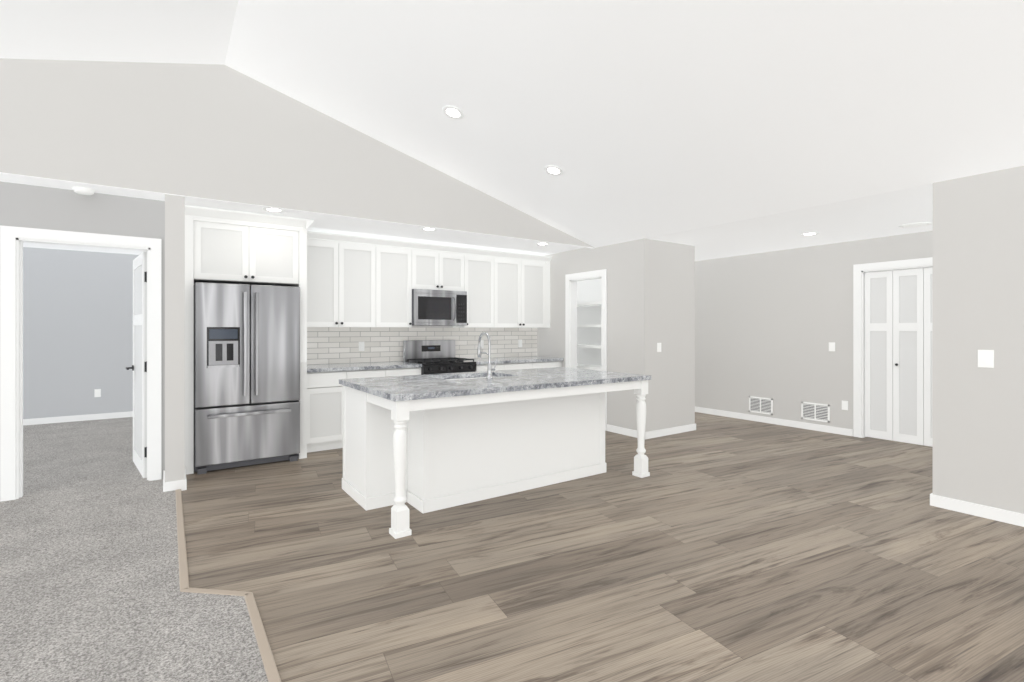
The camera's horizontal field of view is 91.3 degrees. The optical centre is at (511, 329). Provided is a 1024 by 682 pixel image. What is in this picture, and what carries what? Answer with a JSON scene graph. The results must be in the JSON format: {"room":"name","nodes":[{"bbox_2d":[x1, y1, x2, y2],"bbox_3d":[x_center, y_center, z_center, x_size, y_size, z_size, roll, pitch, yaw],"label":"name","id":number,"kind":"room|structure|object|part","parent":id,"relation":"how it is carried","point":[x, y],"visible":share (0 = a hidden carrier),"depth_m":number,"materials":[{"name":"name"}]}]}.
{"room":"kitchen","nodes":[
{"label":"kitchen","id":0,"kind":"room"},
{"bbox_2d":[23,247,138,418],"bbox_3d":[-7.105,0.065,6.714,4.065,2.530,0.115,0,0,-35],"label":"wall","id":1,"kind":"structure","parent":0,"point":[77,328],"depth_m":7.21,"materials":[{"name":"grey paint"}]},
{"bbox_2d":[23,411,132,424],"bbox_3d":[-6.794,1.276,6.849,3.360,0.085,0.013,0,0,-34],"label":"baseboard","id":2,"kind":"structure","parent":1,"relation":"attached to","point":[34,421],"depth_m":7.20,"materials":[{"name":"white wood"}]},
{"bbox_2d":[94,389,100,396],"bbox_3d":[-6.079,0.930,7.344,0.072,0.116,0.008,0,0,-35],"label":"outlet","id":3,"kind":"object","parent":1,"relation":"attached to","point":[97,392],"visible":1,"depth_m":7.34,"materials":[{"name":"white plastic"}]},
{"bbox_2d":[0,181,164,478],"bbox_3d":[-4.783,0.065,3.335,4.065,2.530,0.115,0,0,-35],"label":"wall","id":4,"kind":"structure","parent":0,"point":[32,206],"depth_m":4.15,"materials":[{"name":"grey paint"}]},
{"bbox_2d":[0,225,160,501],"bbox_3d":[-3.547,0.265,4.184,1.013,2.130,0.147,0,0,-35],"label":"door frame","id":5,"kind":"structure","parent":4,"relation":"attached to","point":[12,239],"depth_m":3.93,"materials":[{"name":"white wood"}]},
{"bbox_2d":[126,251,146,477],"bbox_3d":[-3.533,0.311,4.713,0.205,2.013,0.870,0,0,-35],"label":"bedroom door","id":6,"kind":"structure","parent":4,"relation":"in","point":[139,367],"depth_m":4.65,"materials":[{"name":"white wood"}]},
{"bbox_2d":[0,417,267,681],"bbox_3d":[-3.451,1.324,1.632,4.500,0.012,12.500,0,0,-35],"label":"floor","id":7,"kind":"structure","parent":0,"point":[90,591],"depth_m":2.60,"materials":[{"name":"grey carpet"}]},
{"bbox_2d":[165,194,184,481],"bbox_3d":[-4.073,0.065,6.010,0.135,2.530,4.580,0,0,-35],"label":"wall","id":8,"kind":"structure","parent":0,"point":[174,338],"depth_m":4.12,"materials":[{"name":"grey paint"}]},
{"bbox_2d":[163,470,165,491],"bbox_3d":[-2.956,1.288,4.253,0.013,0.085,0.443,0,0,-34],"label":"baseboard","id":9,"kind":"structure","parent":8,"relation":"attached to","point":[164,483],"depth_m":4.08,"materials":[{"name":"white wood"}]},
{"bbox_2d":[182,471,186,489],"bbox_3d":[-2.847,1.288,4.356,0.013,0.085,0.493,0,0,-34],"label":"baseboard","id":10,"kind":"structure","parent":8,"relation":"attached to","point":[184,482],"depth_m":4.15,"materials":[{"name":"white wood"}]},
{"bbox_2d":[0,172,592,248],"bbox_3d":[-2.492,-1.108,4.332,8.740,0.005,0.060,0,0,-35],"label":"soffit","id":11,"kind":"structure","parent":0,"point":[80,183],"depth_m":4.49,"materials":[{"name":"white paint"}]},
{"bbox_2d":[0,58,594,247],"bbox_3d":[-2.491,-1.695,4.331,8.740,1.170,0.060,0,0,-35],"label":"wall","id":12,"kind":"structure","parent":0,"point":[218,132],"depth_m":4.26,"materials":[{"name":"grey paint"}]},
{"bbox_2d":[313,326,529,364],"bbox_3d":[-1.096,0.065,6.900,5.780,2.530,0.115,0,0,-35],"label":"wall","id":13,"kind":"structure","parent":0,"point":[428,327],"depth_m":6.84,"materials":[{"name":"grey paint"}]},
{"bbox_2d":[307,231,374,246],"bbox_3d":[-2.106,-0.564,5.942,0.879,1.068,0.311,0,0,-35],"label":"crown molding","id":14,"kind":"structure","parent":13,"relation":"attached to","point":[356,240],"depth_m":5.80,"materials":[{"name":"white wood"}]},
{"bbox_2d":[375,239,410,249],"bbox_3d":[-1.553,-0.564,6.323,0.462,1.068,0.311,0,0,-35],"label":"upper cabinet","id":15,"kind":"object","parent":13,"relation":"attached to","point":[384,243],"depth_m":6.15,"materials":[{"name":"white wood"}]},
{"bbox_2d":[307,327,536,364],"bbox_3d":[-1.082,0.192,6.834,3.578,0.443,0.008,0,0,-35],"label":"tile backsplash","id":16,"kind":"structure","parent":13,"relation":"attached to","point":[332,345],"depth_m":6.52,"materials":[{"name":"white tile"}]},
{"bbox_2d":[359,342,363,350],"bbox_3d":[-1.884,0.210,6.273,0.072,0.116,0.008,0,0,-35],"label":"outlet","id":17,"kind":"object","parent":16,"relation":"attached to","point":[361,346],"visible":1,"depth_m":6.27,"materials":[{"name":"white plastic"}]},
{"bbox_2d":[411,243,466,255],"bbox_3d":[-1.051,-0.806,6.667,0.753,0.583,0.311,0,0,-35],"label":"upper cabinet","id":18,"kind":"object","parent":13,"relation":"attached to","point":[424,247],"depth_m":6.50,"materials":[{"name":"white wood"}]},
{"bbox_2d":[412,289,466,325],"bbox_3d":[-1.006,-0.282,6.601,0.746,0.455,0.472,0,0,-35],"label":"microwave","id":19,"kind":"object","parent":18,"relation":"attached to","point":[438,308],"visible":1,"depth_m":6.44,"materials":[{"name":"silver metal"}]},
{"bbox_2d":[453,248,490,326],"bbox_3d":[-0.545,-0.564,7.015,0.472,1.068,0.311,0,0,-35],"label":"upper cabinet","id":20,"kind":"object","parent":13,"relation":"attached to","point":[470,251],"depth_m":6.85,"materials":[{"name":"white wood"}]},
{"bbox_2d":[491,251,550,326],"bbox_3d":[0.069,-0.564,7.427,1.006,1.068,0.328,0,0,-35],"label":"upper cabinet","id":21,"kind":"object","parent":13,"relation":"attached to","point":[494,254],"depth_m":7.43,"materials":[{"name":"white wood"}]},
{"bbox_2d":[0,0,1023,260],"bbox_3d":[-0.638,-1.743,3.678,11.285,1.273,12.515,0,0,-35],"label":"ceiling","id":22,"kind":"structure","parent":0,"point":[637,119],"depth_m":3.61,"materials":[{"name":"white paint"}]},
{"bbox_2d":[73,187,94,194],"bbox_3d":[-3.463,-1.121,4.051,0.140,0.037,0.140,0,0,-35],"label":"smoke detector","id":23,"kind":"object","parent":22,"relation":"attached to","point":[84,191],"visible":1,"depth_m":4.02,"materials":[{"name":"white plastic"}]},
{"bbox_2d":[263,208,284,211],"bbox_3d":[-2.248,-1.133,4.728,0.190,0.009,0.190,0,0,-35],"label":"recessed light","id":24,"kind":"object","parent":22,"relation":"in","point":[271,210],"visible":0.58,"depth_m":4.74,"materials":[{"name":"white"}]},
{"bbox_2d":[420,228,436,230],"bbox_3d":[-0.934,-1.133,5.631,0.190,0.009,0.190,0,0,-35],"label":"recessed light","id":25,"kind":"object","parent":22,"relation":"in","point":[426,229],"visible":0.67,"depth_m":5.66,"materials":[{"name":"white"}]},
{"bbox_2d":[442,105,463,118],"bbox_3d":[-0.500,-1.846,4.255,0.184,0.056,0.190,0,0,-35],"label":"ceiling light","id":26,"kind":"object","parent":22,"relation":"attached to","point":[453,112],"visible":1,"depth_m":4.25,"materials":[{"name":"white"}]},
{"bbox_2d":[536,242,549,244],"bbox_3d":[0.403,-1.133,6.599,0.190,0.009,0.190,0,0,-35],"label":"recessed light","id":27,"kind":"object","parent":22,"relation":"in","point":[539,243],"visible":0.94,"depth_m":6.57,"materials":[{"name":"white"}]},
{"bbox_2d":[544,165,562,175],"bbox_3d":[0.407,-1.551,4.878,0.184,0.056,0.190,0,0,-35],"label":"ceiling light","id":28,"kind":"object","parent":22,"relation":"attached to","point":[553,170],"visible":1,"depth_m":4.87,"materials":[{"name":"white"}]},
{"bbox_2d":[800,232,818,235],"bbox_3d":[3.427,-1.103,5.765,0.190,0.009,0.190,0,0,-35],"label":"recessed light","id":29,"kind":"object","parent":22,"relation":"in","point":[809,233],"visible":1,"depth_m":5.74,"materials":[{"name":"white"}]},
{"bbox_2d":[899,222,930,227],"bbox_3d":[4.261,-1.102,5.294,0.270,0.016,0.270,0,0,-35],"label":"ceiling vent","id":30,"kind":"object","parent":22,"relation":"in","point":[915,225],"visible":1,"depth_m":5.25,"materials":[{"name":"white metal"}]},
{"bbox_2d":[577,279,600,364],"bbox_3d":[1.594,0.110,7.444,0.050,2.440,2.035,0,0,-35],"label":"wall","id":31,"kind":"structure","parent":0,"point":[588,290],"depth_m":7.93,"materials":[{"name":"white"}]},
{"bbox_2d":[577,301,600,370],"bbox_3d":[1.424,0.460,7.328,0.358,1.740,2.031,0,0,-35],"label":"pantry shelves","id":32,"kind":"object","parent":31,"relation":"attached to","point":[588,366],"visible":0.02,"depth_m":7.49,"materials":[{"name":"white wood"}]},
{"bbox_2d":[537,238,650,431],"bbox_3d":[1.047,0.065,6.999,0.115,2.530,2.150,0,0,-35],"label":"wall","id":33,"kind":"structure","parent":0,"point":[627,265],"depth_m":6.42,"materials":[{"name":"grey paint"}]},
{"bbox_2d":[565,269,606,430],"bbox_3d":[1.062,0.265,6.967,0.135,2.130,0.820,0,0,-35],"label":"door frame","id":34,"kind":"structure","parent":33,"relation":"attached to","point":[571,280],"depth_m":7.19,"materials":[{"name":"white wood"}]},
{"bbox_2d":[607,424,636,437],"bbox_3d":[1.423,1.288,6.341,0.013,0.085,0.600,0,0,-34],"label":"baseboard","id":35,"kind":"structure","parent":33,"relation":"attached to","point":[629,432],"depth_m":6.36,"materials":[{"name":"white wood"}]},
{"bbox_2d":[181,412,1023,681],"bbox_3d":[-0.636,1.360,3.688,11.670,0.060,12.900,0,0,-35],"label":"floor","id":36,"kind":"structure","parent":0,"point":[714,548],"depth_m":2.77,"materials":[{"name":"brown wood"}]},
{"bbox_2d":[175,489,280,681],"bbox_3d":[-0.458,1.321,1.020,0.302,0.015,7.717,0,0,-35],"label":"trim","id":37,"kind":"structure","parent":36,"relation":"on","point":[270,666],"depth_m":2.49,"materials":[{"name":"beige wood"}]},
{"bbox_2d":[194,282,299,474],"bbox_3d":[-2.733,0.448,5.132,0.902,1.765,0.885,0,0,-35],"label":"fridge","id":38,"kind":"object","parent":36,"relation":"on","point":[246,374],"visible":1,"depth_m":4.79,"materials":[{"name":"silver metal"}]},
{"bbox_2d":[185,205,313,473],"bbox_3d":[-2.746,0.097,5.197,1.125,2.466,0.816,0,0,-35],"label":"tall cabinet","id":39,"kind":"object","parent":36,"relation":"on","point":[231,246],"visible":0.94,"depth_m":4.87,"materials":[{"name":"white wood"}]},
{"bbox_2d":[307,369,354,452],"bbox_3d":[-2.171,0.894,5.712,0.507,0.874,0.618,0,0,-35],"label":"base cabinet","id":40,"kind":"object","parent":36,"relation":"on","point":[324,409],"depth_m":5.45,"materials":[{"name":"white wood"}]},
{"bbox_2d":[307,361,421,372],"bbox_3d":[-1.819,0.435,5.938,1.340,0.040,0.644,0,0,-35],"label":"countertop","id":41,"kind":"structure","parent":40,"relation":"on","point":[399,364],"depth_m":5.80,"materials":[{"name":"grey stone"}]},
{"bbox_2d":[355,369,390,377],"bbox_3d":[-1.827,0.894,5.949,0.566,0.874,0.618,0,0,-35],"label":"base cabinet","id":42,"kind":"object","parent":36,"relation":"on","point":[359,373],"depth_m":5.73,"materials":[{"name":"white wood"}]},
{"bbox_2d":[389,400,411,538],"bbox_3d":[-0.727,0.892,3.256,0.112,0.875,0.112,0,0,-35],"label":"kitchen island leg","id":43,"kind":"object","parent":36,"relation":"on","point":[399,528],"visible":1,"depth_m":3.22,"materials":[{"name":"white"}]},
{"bbox_2d":[391,369,420,375],"bbox_3d":[-1.482,0.894,6.186,0.507,0.874,0.618,0,0,-35],"label":"base cabinet","id":44,"kind":"object","parent":36,"relation":"on","point":[394,372],"depth_m":5.95,"materials":[{"name":"white wood"}]},
{"bbox_2d":[403,340,476,374],"bbox_3d":[-0.919,0.735,6.475,0.736,1.190,0.727,0,0,-35],"label":"range","id":45,"kind":"object","parent":36,"relation":"on","point":[434,356],"visible":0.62,"depth_m":6.54,"materials":[{"name":"silver metal"}]},
{"bbox_2d":[475,364,511,371],"bbox_3d":[-0.438,0.894,6.903,0.530,0.874,0.618,0,0,-35],"label":"base cabinet","id":46,"kind":"object","parent":36,"relation":"on","point":[480,367],"depth_m":6.69,"materials":[{"name":"white wood"}]},
{"bbox_2d":[465,356,562,363],"bbox_3d":[-0.038,0.435,7.162,1.478,0.040,0.644,0,0,-35],"label":"countertop","id":47,"kind":"structure","parent":46,"relation":"on","point":[532,359],"depth_m":6.98,"materials":[{"name":"grey stone"}]},
{"bbox_2d":[339,367,650,512],"bbox_3d":[-0.092,0.873,4.372,2.440,0.915,1.250,0,0,-35],"label":"kitchen island","id":48,"kind":"object","parent":36,"relation":"on","point":[459,455],"depth_m":3.94,"materials":[{"name":"white wood"}]},
{"bbox_2d":[477,332,497,378],"bbox_3d":[-0.214,0.216,4.349,0.109,0.396,0.217,0,0,-35],"label":"faucet","id":49,"kind":"object","parent":48,"relation":"on","point":[490,369],"visible":1,"depth_m":4.26,"materials":[{"name":"silver metal"}]},
{"bbox_3d":[-0.092,0.538,4.372,2.440,0.247,1.250,0,0,-35],"label":"kitchen island top","id":50,"kind":"part","parent":48,"relation":"part of","materials":[{"name":"grey stone"}]},
{"bbox_2d":[367,381,640,410],"bbox_3d":[-0.092,0.492,4.372,2.380,0.075,1.190,0,0,-35],"label":"frame","id":51,"kind":"object","parent":48,"relation":"attached to","point":[437,403],"visible":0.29,"depth_m":3.68,"materials":[{"name":"white wood"}]},
{"bbox_2d":[512,364,535,369],"bbox_3d":[-0.075,0.894,7.153,0.588,0.874,0.618,0,0,-35],"label":"base cabinet","id":52,"kind":"object","parent":36,"relation":"on","point":[514,366],"depth_m":6.94,"materials":[{"name":"white wood"}]},
{"bbox_2d":[536,360,562,367],"bbox_3d":[0.318,0.894,7.422,0.600,0.874,0.618,0,0,-35],"label":"base cabinet","id":53,"kind":"object","parent":36,"relation":"on","point":[547,363],"depth_m":7.21,"materials":[{"name":"white wood"}]},
{"bbox_2d":[632,380,649,477],"bbox_3d":[1.177,0.892,4.564,0.112,0.875,0.112,0,0,-35],"label":"kitchen island leg","id":54,"kind":"object","parent":36,"relation":"on","point":[640,464],"visible":1,"depth_m":4.53,"materials":[{"name":"white"}]},
{"bbox_2d":[651,239,694,430],"bbox_3d":[2.032,0.110,6.441,0.875,2.440,0.115,0,0,-35],"label":"wall","id":55,"kind":"structure","parent":0,"point":[673,332],"depth_m":6.38,"materials":[{"name":"grey paint"}]},
{"bbox_2d":[657,343,660,351],"bbox_3d":[1.834,0.220,6.230,0.075,0.116,0.008,0,0,-35],"label":"light switch","id":56,"kind":"object","parent":55,"relation":"attached to","point":[658,347],"visible":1,"depth_m":6.22,"materials":[{"name":"white plastic"}]},
{"bbox_2d":[645,424,695,438],"bbox_3d":[2.011,1.288,6.350,0.993,0.085,0.013,0,0,-34],"label":"baseboard","id":57,"kind":"structure","parent":55,"relation":"attached to","point":[691,427],"depth_m":6.33,"materials":[{"name":"white wood"}]},
{"bbox_2d":[695,231,932,428],"bbox_3d":[2.964,0.110,8.620,0.550,2.440,8.450,0,0,-35],"label":"wall","id":58,"kind":"structure","parent":0,"point":[772,324],"depth_m":6.95,"materials":[{"name":"grey paint"}]},
{"bbox_2d":[749,396,772,414],"bbox_3d":[3.585,1.090,7.221,0.010,0.230,0.350,0,0,-35],"label":"air vent","id":59,"kind":"object","parent":58,"relation":"in","point":[760,405],"visible":1,"depth_m":7.21,"materials":[{"name":"white metal"}]},
{"bbox_2d":[695,407,852,435],"bbox_3d":[2.551,1.288,8.724,0.013,0.085,6.010,0,0,-34],"label":"baseboard","id":60,"kind":"structure","parent":58,"relation":"attached to","point":[823,428],"depth_m":6.99,"materials":[{"name":"white wood"}]},
{"bbox_2d":[801,402,829,422],"bbox_3d":[4.004,1.085,6.611,0.010,0.230,0.350,0,0,-35],"label":"air vent","id":61,"kind":"object","parent":58,"relation":"in","point":[815,412],"visible":1,"depth_m":6.60,"materials":[{"name":"white metal"}]},
{"bbox_2d":[829,342,834,350],"bbox_3d":[4.118,0.220,6.446,0.008,0.116,0.075,0,0,-35],"label":"light switch","id":62,"kind":"object","parent":58,"relation":"attached to","point":[831,346],"visible":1,"depth_m":6.44,"materials":[{"name":"white plastic"}]},
{"bbox_2d":[842,400,847,409],"bbox_3d":[4.203,0.955,6.323,0.008,0.116,0.072,0,0,-35],"label":"outlet","id":63,"kind":"object","parent":58,"relation":"attached to","point":[844,405],"visible":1,"depth_m":6.32,"materials":[{"name":"white plastic"}]},
{"bbox_2d":[853,257,932,437],"bbox_3d":[4.695,0.260,5.702,0.131,2.140,1.380,0,0,-35],"label":"trim","id":64,"kind":"structure","parent":58,"relation":"attached to","point":[859,270],"depth_m":6.17,"materials":[{"name":"white wood"}]},
{"bbox_2d":[864,267,932,446],"bbox_3d":[4.681,0.307,5.692,0.060,2.015,1.172,0,0,-35],"label":"closet door","id":65,"kind":"structure","parent":58,"relation":"in","point":[898,355],"depth_m":5.88,"materials":[{"name":"white wood"}]},
{"bbox_2d":[933,166,1023,513],"bbox_3d":[4.383,0.110,2.145,0.115,2.440,4.070,0,0,-35],"label":"wall","id":66,"kind":"structure","parent":0,"point":[978,304],"depth_m":3.57,"materials":[{"name":"grey paint"}]},
{"bbox_2d":[930,493,1023,526],"bbox_3d":[4.336,1.288,2.120,0.033,0.085,4.083,0,0,-34],"label":"baseboard","id":67,"kind":"structure","parent":66,"relation":"attached to","point":[993,513],"depth_m":3.56,"materials":[{"name":"white wood"}]},
{"bbox_2d":[978,350,993,367],"bbox_3d":[3.349,0.205,3.540,0.008,0.125,0.085,0,0,-35],"label":"light switch","id":68,"kind":"object","parent":66,"relation":"attached to","point":[985,358],"visible":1,"depth_m":3.54,"materials":[{"name":"white plastic"}]}
]}

